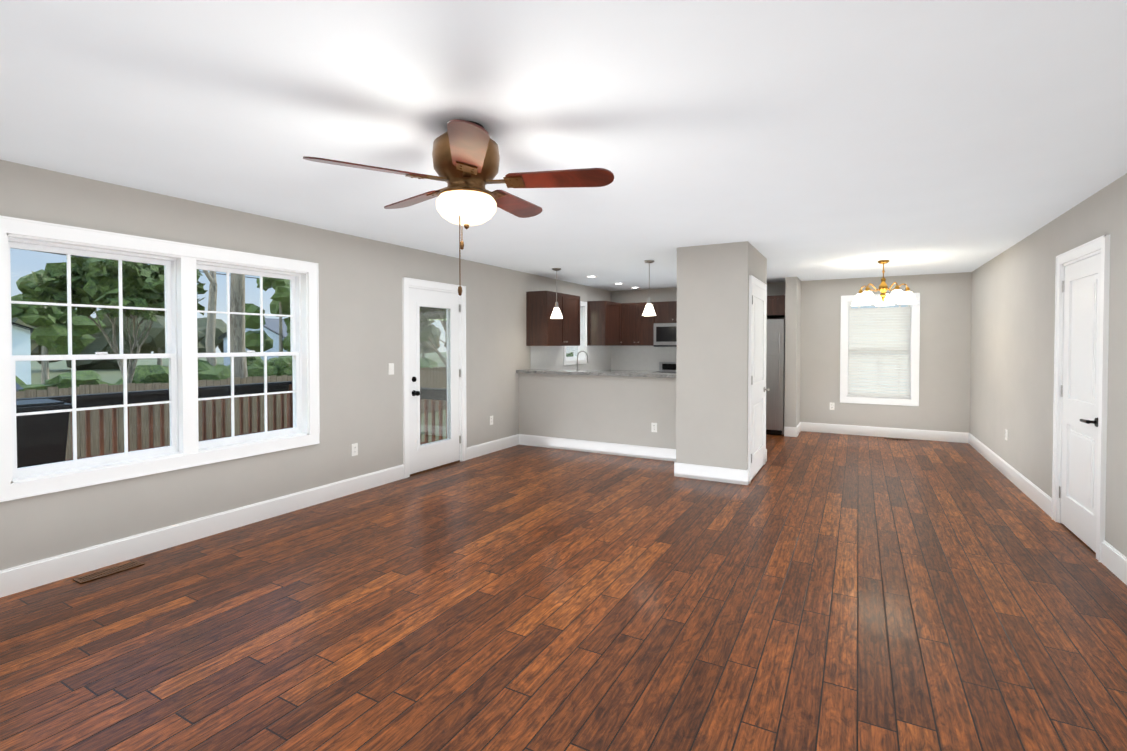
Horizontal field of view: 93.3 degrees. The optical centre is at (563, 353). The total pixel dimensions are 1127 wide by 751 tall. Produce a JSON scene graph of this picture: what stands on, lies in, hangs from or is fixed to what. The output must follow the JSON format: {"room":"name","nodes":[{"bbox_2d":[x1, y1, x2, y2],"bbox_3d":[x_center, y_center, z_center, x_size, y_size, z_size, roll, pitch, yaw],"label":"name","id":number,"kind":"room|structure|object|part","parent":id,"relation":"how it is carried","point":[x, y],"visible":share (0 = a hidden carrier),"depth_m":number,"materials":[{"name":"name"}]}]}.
{"room":"empty living room","nodes":[
{"label":"empty living room","id":0,"kind":"room"},
{"bbox_2d":[0,160,610,569],"bbox_3d":[-2.053,0.102,5.144,0.200,2.440,12.300,1,1,29],"label":"wall","id":1,"kind":"structure","parent":0,"point":[360,344],"depth_m":4.73,"materials":[{"name":"paint"}]},
{"bbox_2d":[8,238,301,477],"bbox_3d":[-2.750,0.014,3.853,0.170,1.386,1.846,1,1,29],"label":"living room window","id":2,"kind":"structure","parent":1,"relation":"in","point":[182,354],"depth_m":3.79,"materials":[{"name":"plastic"}]},
{"bbox_2d":[0,215,319,501],"bbox_3d":[-2.751,0.015,3.854,0.226,1.590,2.050,1,1,29],"label":"window frame","id":3,"kind":"structure","parent":1,"relation":"attached to","point":[46,483],"depth_m":3.56,"materials":[{"name":"white wood"}]},
{"bbox_2d":[0,464,403,597],"bbox_3d":[-3.263,1.290,2.756,0.016,0.147,6.515,1,1,29],"label":"baseboard","id":4,"kind":"structure","parent":1,"relation":"attached to","point":[20,578],"depth_m":3.70,"materials":[{"name":"white wood"}]},
{"bbox_2d":[351,443,357,455],"bbox_3d":[-1.986,0.913,5.064,0.009,0.116,0.070,1,1,29],"label":"electrical outlet","id":5,"kind":"object","parent":1,"relation":"attached to","point":[354,449],"visible":1,"depth_m":5.06,"materials":[{"name":"white plastic"}]},
{"bbox_2d":[388,363,393,374],"bbox_3d":[-1.760,0.157,5.451,0.016,0.116,0.070,1,1,29],"label":"light switch","id":6,"kind":"object","parent":1,"relation":"attached to","point":[391,368],"visible":1,"depth_m":5.44,"materials":[{"name":"white plastic"}]},
{"bbox_2d":[402,277,466,478],"bbox_3d":[-1.523,0.248,6.076,0.226,2.115,1.010,1,1,29],"label":"door frame","id":7,"kind":"structure","parent":1,"relation":"attached to","point":[407,283],"depth_m":5.86,"materials":[{"name":"white wood"}]},
{"bbox_2d":[409,288,460,475],"bbox_3d":[-1.497,0.297,6.072,0.276,2.017,0.837,1,1,29],"label":"patio door","id":8,"kind":"structure","parent":1,"relation":"in","point":[432,455],"depth_m":6.03,"materials":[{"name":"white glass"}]},
{"bbox_2d":[467,434,519,459],"bbox_3d":[-0.918,1.216,6.989,0.016,0.147,1.145,1,1,29],"label":"baseboard","id":9,"kind":"structure","parent":1,"relation":"attached to","point":[478,450],"depth_m":6.96,"materials":[{"name":"white wood"}]},
{"bbox_2d":[526,291,565,345],"bbox_3d":[-0.245,-0.505,7.828,0.350,0.780,0.567,1,1,29],"label":"upper cabinet","id":10,"kind":"object","parent":1,"relation":"attached to","point":[541,330],"depth_m":7.61,"materials":[{"name":"brown wood"}]},
{"bbox_2d":[530,346,611,370],"bbox_3d":[0.221,0.100,9.034,0.008,0.467,2.889,1,1,29],"label":"backsplash","id":11,"kind":"structure","parent":1,"relation":"attached to","point":[541,357],"depth_m":8.60,"materials":[{"name":"white tile"}]},
{"bbox_2d":[566,346,579,359],"bbox_3d":[0.085,-0.356,9.039,0.099,0.916,0.656,1,1,29],"label":"kitchen window","id":12,"kind":"structure","parent":1,"relation":"in","point":[576,349],"depth_m":9.21,"materials":[{"name":"plastic"}]},
{"bbox_2d":[566,294,579,345],"bbox_3d":[-0.025,-0.512,8.225,0.350,0.780,0.566,1,1,29],"label":"upper cabinet","id":13,"kind":"object","parent":1,"relation":"attached to","point":[572,301],"depth_m":8.18,"materials":[{"name":"brown wood"}]},
{"bbox_2d":[563,301,586,364],"bbox_3d":[0.115,-0.356,9.023,0.226,1.080,0.820,1,1,29],"label":"window frame","id":14,"kind":"structure","parent":1,"relation":"attached to","point":[583,305],"depth_m":9.28,"materials":[{"name":"white wood"}]},
{"bbox_2d":[587,301,621,345],"bbox_3d":[0.760,-0.536,9.600,0.391,0.780,0.699,1,1,29],"label":"upper cabinet","id":15,"kind":"object","parent":1,"relation":"attached to","point":[609,323],"depth_m":9.35,"materials":[{"name":"brown wood"}]},
{"bbox_2d":[0,431,1126,750],"bbox_3d":[0.479,1.406,3.764,6.190,0.120,12.500,1,1,29],"label":"floor","id":16,"kind":"structure","parent":0,"point":[816,591],"depth_m":2.71,"materials":[{"name":"brown wood"}]},
{"bbox_2d":[73,560,144,583],"bbox_3d":[-2.812,1.351,3.300,0.110,0.007,0.320,1,1,29],"label":"floor vent","id":17,"kind":"object","parent":16,"relation":"in","point":[106,572],"visible":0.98,"depth_m":3.29,"materials":[{"name":"brown metal"}]},
{"bbox_2d":[576,351,639,371],"bbox_3d":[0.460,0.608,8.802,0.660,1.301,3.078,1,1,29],"label":"faucet","id":18,"kind":"object","parent":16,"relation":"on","point":[613,370],"depth_m":9.64,"materials":[{"name":"silver metal"}]},
{"bbox_2d":[656,362,675,372],"bbox_3d":[1.953,0.704,9.333,0.756,1.090,0.684,1,1,29],"label":"range","id":19,"kind":"object","parent":16,"relation":"on","point":[667,367],"visible":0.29,"depth_m":9.66,"materials":[{"name":"silver metal"}]},
{"bbox_2d":[766,319,784,435],"bbox_3d":[3.132,0.351,8.641,0.888,1.820,0.759,1,1,29],"label":"refrigerator","id":20,"kind":"object","parent":16,"relation":"on","point":[775,373],"visible":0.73,"depth_m":8.21,"materials":[{"name":"silver metal"}]},
{"bbox_2d":[884,437,909,440],"bbox_3d":[4.971,1.270,7.939,0.320,0.007,0.110,1,1,29],"label":"floor vent","id":21,"kind":"object","parent":16,"relation":"in","point":[896,438],"visible":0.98,"depth_m":7.94,"materials":[{"name":"black metal"}]},
{"bbox_2d":[0,0,1126,290],"bbox_3d":[0.479,-1.153,3.719,6.190,0.120,12.500,1,1,29],"label":"ceiling","id":22,"kind":"structure","parent":0,"point":[806,140],"depth_m":2.39,"materials":[{"name":"paint"}]},
{"bbox_2d":[303,119,613,295],"bbox_3d":[-0.451,-0.670,2.581,1.336,0.804,1.303,1,1,29],"label":"ceiling fan","id":23,"kind":"object","parent":22,"relation":"hanging from","point":[465,155],"depth_m":2.44,"materials":[{"name":"brown wood"}]},
{"bbox_3d":[-0.462,-0.677,2.534,0.284,0.129,0.284,1,1,29],"label":"ceiling fan shade","id":24,"kind":"part","parent":23,"relation":"part of","materials":[{"name":"white glass"}]},
{"bbox_2d":[551,268,562,318],"bbox_3d":[-0.094,-0.816,7.221,0.172,0.674,0.172,1,1,29],"label":"pendant light","id":25,"kind":"object","parent":22,"relation":"hanging from","point":[556,313],"visible":1,"depth_m":7.19,"materials":[{"name":"white glass"}]},
{"bbox_2d":[642,260,655,315],"bbox_3d":[1.055,-0.805,6.550,0.172,0.674,0.172,1,1,29],"label":"pendant light","id":26,"kind":"object","parent":22,"relation":"hanging from","point":[649,310],"visible":1,"depth_m":6.52,"materials":[{"name":"white glass"}]},
{"bbox_2d":[851,260,916,305],"bbox_3d":[3.953,-0.876,6.565,0.708,0.531,0.698,1,1,29],"label":"chandelier","id":27,"kind":"object","parent":22,"relation":"hanging from","point":[897,295],"visible":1,"depth_m":6.46,"materials":[{"name":"white glass"}]},
{"bbox_2d":[519,373,675,448],"bbox_3d":[0.485,0.785,6.963,2.490,1.010,0.120,1,1,29],"label":"wall","id":28,"kind":"structure","parent":0,"point":[620,410],"depth_m":6.90,"materials":[{"name":"paint"}]},
{"bbox_2d":[516,369,675,377],"bbox_3d":[0.512,0.259,7.001,2.488,0.039,0.370,1,1,29],"label":"countertop","id":29,"kind":"structure","parent":28,"relation":"on","point":[612,373],"depth_m":6.84,"materials":[{"name":"stone"}]},
{"bbox_2d":[520,434,675,460],"bbox_3d":[0.452,1.218,6.910,2.490,0.147,0.016,1,1,29],"label":"baseboard","id":30,"kind":"structure","parent":28,"relation":"attached to","point":[666,454],"depth_m":6.89,"materials":[{"name":"white wood"}]},
{"bbox_2d":[651,423,656,431],"bbox_3d":[1.114,0.908,6.542,0.070,0.116,0.009,1,1,29],"label":"outlet","id":31,"kind":"object","parent":28,"relation":"attached to","point":[653,427],"visible":1,"depth_m":6.54,"materials":[{"name":"white plastic"}]},
{"bbox_2d":[676,241,766,469],"bbox_3d":[1.826,0.086,6.053,0.725,2.440,1.250,1,1,29],"label":"wall","id":32,"kind":"structure","parent":0,"point":[712,355],"depth_m":5.50,"materials":[{"name":"paint"}]},
{"bbox_2d":[674,462,748,484],"bbox_3d":[1.521,1.242,5.524,0.757,0.147,0.026,1,1,29],"label":"baseboard","id":33,"kind":"structure","parent":32,"relation":"attached to","point":[719,474],"depth_m":5.50,"materials":[{"name":"white wood"}]},
{"bbox_2d":[748,275,766,482],"bbox_3d":[2.133,0.255,5.835,0.026,2.110,1.030,1,1,29],"label":"door frame","id":34,"kind":"structure","parent":32,"relation":"attached to","point":[752,279],"depth_m":5.40,"materials":[{"name":"white wood"}]},
{"bbox_2d":[751,283,769,479],"bbox_3d":[2.155,0.290,5.814,0.084,2.040,0.906,1,1,29],"label":"pantry door","id":35,"kind":"structure","parent":32,"relation":"in","point":[758,389],"depth_m":5.79,"materials":[{"name":"white wood"}]},
{"bbox_2d":[611,272,971,432],"bbox_3d":[3.411,0.034,9.033,5.590,2.440,0.200,1,1,29],"label":"wall","id":36,"kind":"structure","parent":0,"point":[945,352],"depth_m":8.01,"materials":[{"name":"paint"}]},
{"bbox_2d":[622,303,641,345],"bbox_3d":[1.283,-0.540,9.863,0.391,0.780,0.391,1,1,29],"label":"upper cabinet","id":37,"kind":"object","parent":36,"relation":"attached to","point":[631,312],"depth_m":9.71,"materials":[{"name":"brown wood"}]},
{"bbox_2d":[611,346,676,370],"bbox_3d":[1.922,0.087,9.739,2.239,0.467,0.007,1,1,29],"label":"backsplash","id":38,"kind":"structure","parent":36,"relation":"attached to","point":[642,358],"depth_m":9.99,"materials":[{"name":"white tile"}]},
{"bbox_2d":[642,303,653,345],"bbox_3d":[1.533,-0.538,9.748,0.387,0.780,0.351,1,1,29],"label":"upper cabinet","id":39,"kind":"object","parent":36,"relation":"attached to","point":[647,321],"depth_m":9.57,"materials":[{"name":"brown wood"}]},
{"bbox_2d":[654,301,676,322],"bbox_3d":[1.897,-0.732,9.543,0.435,0.385,0.351,1,1,29],"label":"upper cabinet","id":40,"kind":"object","parent":36,"relation":"attached to","point":[666,312],"depth_m":9.40,"materials":[{"name":"brown wood"}]},
{"bbox_2d":[654,323,676,346],"bbox_3d":[2.012,-0.329,9.427,0.751,0.413,0.432,1,1,29],"label":"microwave","id":41,"kind":"object","parent":40,"relation":"attached to","point":[665,334],"visible":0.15,"depth_m":9.35,"materials":[{"name":"silver metal"}]},
{"bbox_2d":[767,295,784,316],"bbox_3d":[3.335,-0.756,8.580,0.507,0.305,0.641,1,1,29],"label":"upper cabinet","id":42,"kind":"object","parent":36,"relation":"attached to","point":[775,304],"depth_m":8.25,"materials":[{"name":"brown wood"}]},
{"bbox_2d":[830,402,834,409],"bbox_3d":[4.266,0.834,8.454,0.070,0.116,0.009,1,1,29],"label":"electrical outlet","id":43,"kind":"object","parent":36,"relation":"attached to","point":[832,406],"visible":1,"depth_m":8.45,"materials":[{"name":"white plastic"}]},
{"bbox_2d":[847,302,910,397],"bbox_3d":[4.877,-0.067,8.242,0.836,1.476,0.099,1,1,29],"label":"dining room window","id":44,"kind":"structure","parent":36,"relation":"in","point":[849,307],"depth_m":8.19,"materials":[{"name":"plastic"}]},
{"bbox_2d":[848,302,910,397],"bbox_3d":[4.837,-0.068,8.170,0.820,1.465,0.065,1,1,29],"label":"window blind","id":45,"kind":"object","parent":44,"relation":"attached to","point":[878,340],"visible":0.96,"depth_m":8.16,"materials":[{"name":"white plastic"}]},
{"bbox_2d":[840,293,919,405],"bbox_3d":[4.861,-0.067,8.213,1.040,1.680,0.226,1,1,29],"label":"window frame","id":46,"kind":"structure","parent":36,"relation":"attached to","point":[913,400],"depth_m":8.10,"materials":[{"name":"white wood"}]},
{"bbox_2d":[804,422,967,442],"bbox_3d":[4.813,1.196,8.153,2.185,0.147,0.016,1,1,29],"label":"baseboard","id":47,"kind":"structure","parent":36,"relation":"attached to","point":[962,437],"depth_m":8.08,"materials":[{"name":"white wood"}]},
{"bbox_2d":[784,277,800,426],"bbox_3d":[3.631,0.045,8.425,0.165,2.440,0.650,1,1,29],"label":"wall","id":48,"kind":"structure","parent":0,"point":[792,347],"depth_m":8.15,"materials":[{"name":"paint"}]},
{"bbox_2d":[796,422,803,436],"bbox_3d":[3.702,1.192,8.385,0.016,0.147,0.646,1,1,29],"label":"baseboard","id":49,"kind":"structure","parent":48,"relation":"attached to","point":[800,427],"depth_m":8.46,"materials":[{"name":"white wood"}]},
{"bbox_2d":[970,173,1126,556],"bbox_3d":[2.990,0.151,2.351,0.150,2.440,12.300,1,1,29],"label":"wall","id":50,"kind":"structure","parent":0,"point":[1012,339],"depth_m":4.76,"materials":[{"name":"paint"}]},
{"bbox_2d":[1005,429,1007,440],"bbox_3d":[4.757,0.872,5.718,0.009,0.116,0.070,1,1,29],"label":"electrical outlet","id":51,"kind":"object","parent":50,"relation":"attached to","point":[1006,434],"visible":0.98,"depth_m":5.70,"materials":[{"name":"white plastic"}]},
{"bbox_2d":[968,433,1051,517],"bbox_3d":[4.878,1.235,5.951,0.016,0.147,3.805,1,1,29],"label":"baseboard","id":52,"kind":"structure","parent":50,"relation":"attached to","point":[1044,501],"depth_m":5.32,"materials":[{"name":"white wood"}]},
{"bbox_2d":[1059,253,1100,552],"bbox_3d":[3.725,0.329,3.856,0.098,2.007,0.798,1,1,29],"label":"door","id":53,"kind":"structure","parent":50,"relation":"in","point":[1080,385],"depth_m":3.84,"materials":[{"name":"white wood"}]},
{"bbox_2d":[1052,234,1109,561],"bbox_3d":[3.783,0.288,3.812,0.176,2.115,0.970,1,1,29],"label":"door frame","id":54,"kind":"structure","parent":50,"relation":"attached to","point":[1101,244],"depth_m":3.53,"materials":[{"name":"white wood"}]},
{"bbox_2d":[1101,540,1126,584],"bbox_3d":[1.760,1.333,0.322,0.016,0.147,7.125,1,1,29],"label":"baseboard","id":55,"kind":"structure","parent":50,"relation":"attached to","point":[1115,561],"depth_m":3.27,"materials":[{"name":"white wood"}]},
{"label":"outside","id":56,"kind":"structure","parent":0,"visible":0},
{"bbox_2d":[31,352,567,442],"bbox_3d":[-47.050,1.659,43.189,115.340,0.200,210.000,1,1,29],"label":"ground","id":57,"kind":"structure","parent":56,"point":[54,369],"depth_m":45.34,"materials":[{"name":"green plant"}]},
{"bbox_2d":[16,382,22,390],"bbox_3d":[-13.131,1.097,9.412,4.100,2.099,4.100,1,1,29],"label":"shed","id":58,"kind":"object","parent":57,"relation":"on","point":[18,388],"depth_m":10.24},
{"bbox_2d":[12,322,33,383],"bbox_3d":[-37.516,-0.789,28.718,10.700,5.199,10.700,1,1,29],"label":"house","id":59,"kind":"structure","parent":57,"relation":"on","point":[18,340],"depth_m":30.38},
{"bbox_2d":[11,269,105,383],"bbox_3d":[-21.862,-0.791,22.360,2.689,5.424,3.756,1,1,29],"label":"grove","id":60,"kind":"object","parent":57,"relation":"on","point":[26,316],"depth_m":22.14,"materials":[{"name":"green plant"}]},
{"bbox_2d":[24,255,207,382],"bbox_3d":[-10.130,-0.076,12.333,3.075,4.379,3.210,1,1,29],"label":"tree","id":61,"kind":"object","parent":57,"relation":"on","point":[83,279],"depth_m":11.65,"materials":[{"name":"green plant"}]},
{"bbox_2d":[30,250,257,278],"bbox_3d":[-24.575,-3.533,34.078,0.660,10.499,61.260,1,1,29],"label":"power lines","id":62,"kind":"object","parent":57,"relation":"on","point":[89,257],"depth_m":30.06,"materials":[{"name":"black metal"}]},
{"bbox_2d":[203,270,216,365],"bbox_3d":[-15.577,-4.753,20.496,5.024,13.440,9.299,1,1,29],"label":"tree","id":63,"kind":"object","parent":57,"relation":"on","point":[212,304],"depth_m":20.51,"materials":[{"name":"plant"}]},
{"bbox_2d":[11,304,446,369],"bbox_3d":[-37.509,-1.645,60.157,16.350,7.860,156.259,1,1,29],"label":"grove","id":64,"kind":"object","parent":57,"relation":"on","point":[149,343],"depth_m":48.80,"materials":[{"name":"green plant"}]},
{"bbox_2d":[16,381,446,460],"bbox_3d":[-4.483,1.374,5.014,3.895,1.699,6.880,1,1,29],"label":"deck","id":65,"kind":"object","parent":57,"relation":"on","point":[163,395],"depth_m":7.27,"materials":[{"name":"brown wood"}]},
{"bbox_2d":[16,399,71,467],"bbox_3d":[-5.533,0.964,5.432,0.806,0.937,0.633,1,1,35],"label":"bin","id":66,"kind":"object","parent":65,"relation":"on","point":[29,424],"depth_m":5.26,"materials":[{"name":"plastic"}]},
{"bbox_2d":[16,367,446,459],"bbox_3d":[-6.306,1.276,14.947,0.060,1.549,48.092,1,1,29],"label":"fence","id":67,"kind":"object","parent":57,"relation":"on","point":[81,435],"depth_m":11.04,"materials":[{"name":"brown wood"}]},
{"bbox_2d":[230,273,247,377],"bbox_3d":[-7.725,-6.608,12.490,9.206,17.428,7.860,1,1,29],"label":"grove","id":68,"kind":"object","parent":57,"relation":"on","point":[239,289],"depth_m":13.02,"materials":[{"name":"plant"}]},
{"bbox_2d":[218,318,287,365],"bbox_3d":[-24.333,-0.850,49.425,9.700,4.599,9.700,1,1,29],"label":"house","id":69,"kind":"structure","parent":57,"relation":"on","point":[269,328],"depth_m":44.69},
{"bbox_2d":[230,356,292,377],"bbox_3d":[-9.129,0.982,16.017,1.598,2.099,2.127,1,1,29],"label":"grove","id":70,"kind":"object","parent":57,"relation":"on","point":[258,368],"depth_m":15.91,"materials":[{"name":"green plant"}]},
{"bbox_2d":[245,277,290,356],"bbox_3d":[-18.729,-2.220,35.392,6.033,7.827,5.522,1,1,29],"label":"tree","id":71,"kind":"object","parent":57,"relation":"on","point":[278,298],"depth_m":34.75,"materials":[{"name":"green plant"}]},
{"bbox_2d":[16,352,572,418],"bbox_3d":[-8.385,1.035,27.363,5.227,2.581,54.072,1,1,29],"label":"hedge","id":72,"kind":"object","parent":57,"relation":"on","point":[143,373],"depth_m":17.03,"materials":[{"name":"green plant"}]},
{"bbox_2d":[420,307,446,367],"bbox_3d":[-2.184,0.086,10.231,4.743,4.112,3.149,1,1,29],"label":"tree","id":73,"kind":"object","parent":57,"relation":"on","point":[431,315],"depth_m":10.07,"materials":[{"name":"green plant"}]},
{"bbox_2d":[440,318,446,333],"bbox_3d":[-2.860,-1.373,14.040,4.667,6.889,4.553,1,1,29],"label":"grove","id":74,"kind":"object","parent":57,"relation":"on","point":[442,321],"depth_m":14.32,"materials":[{"name":"green plant"}]}
]}

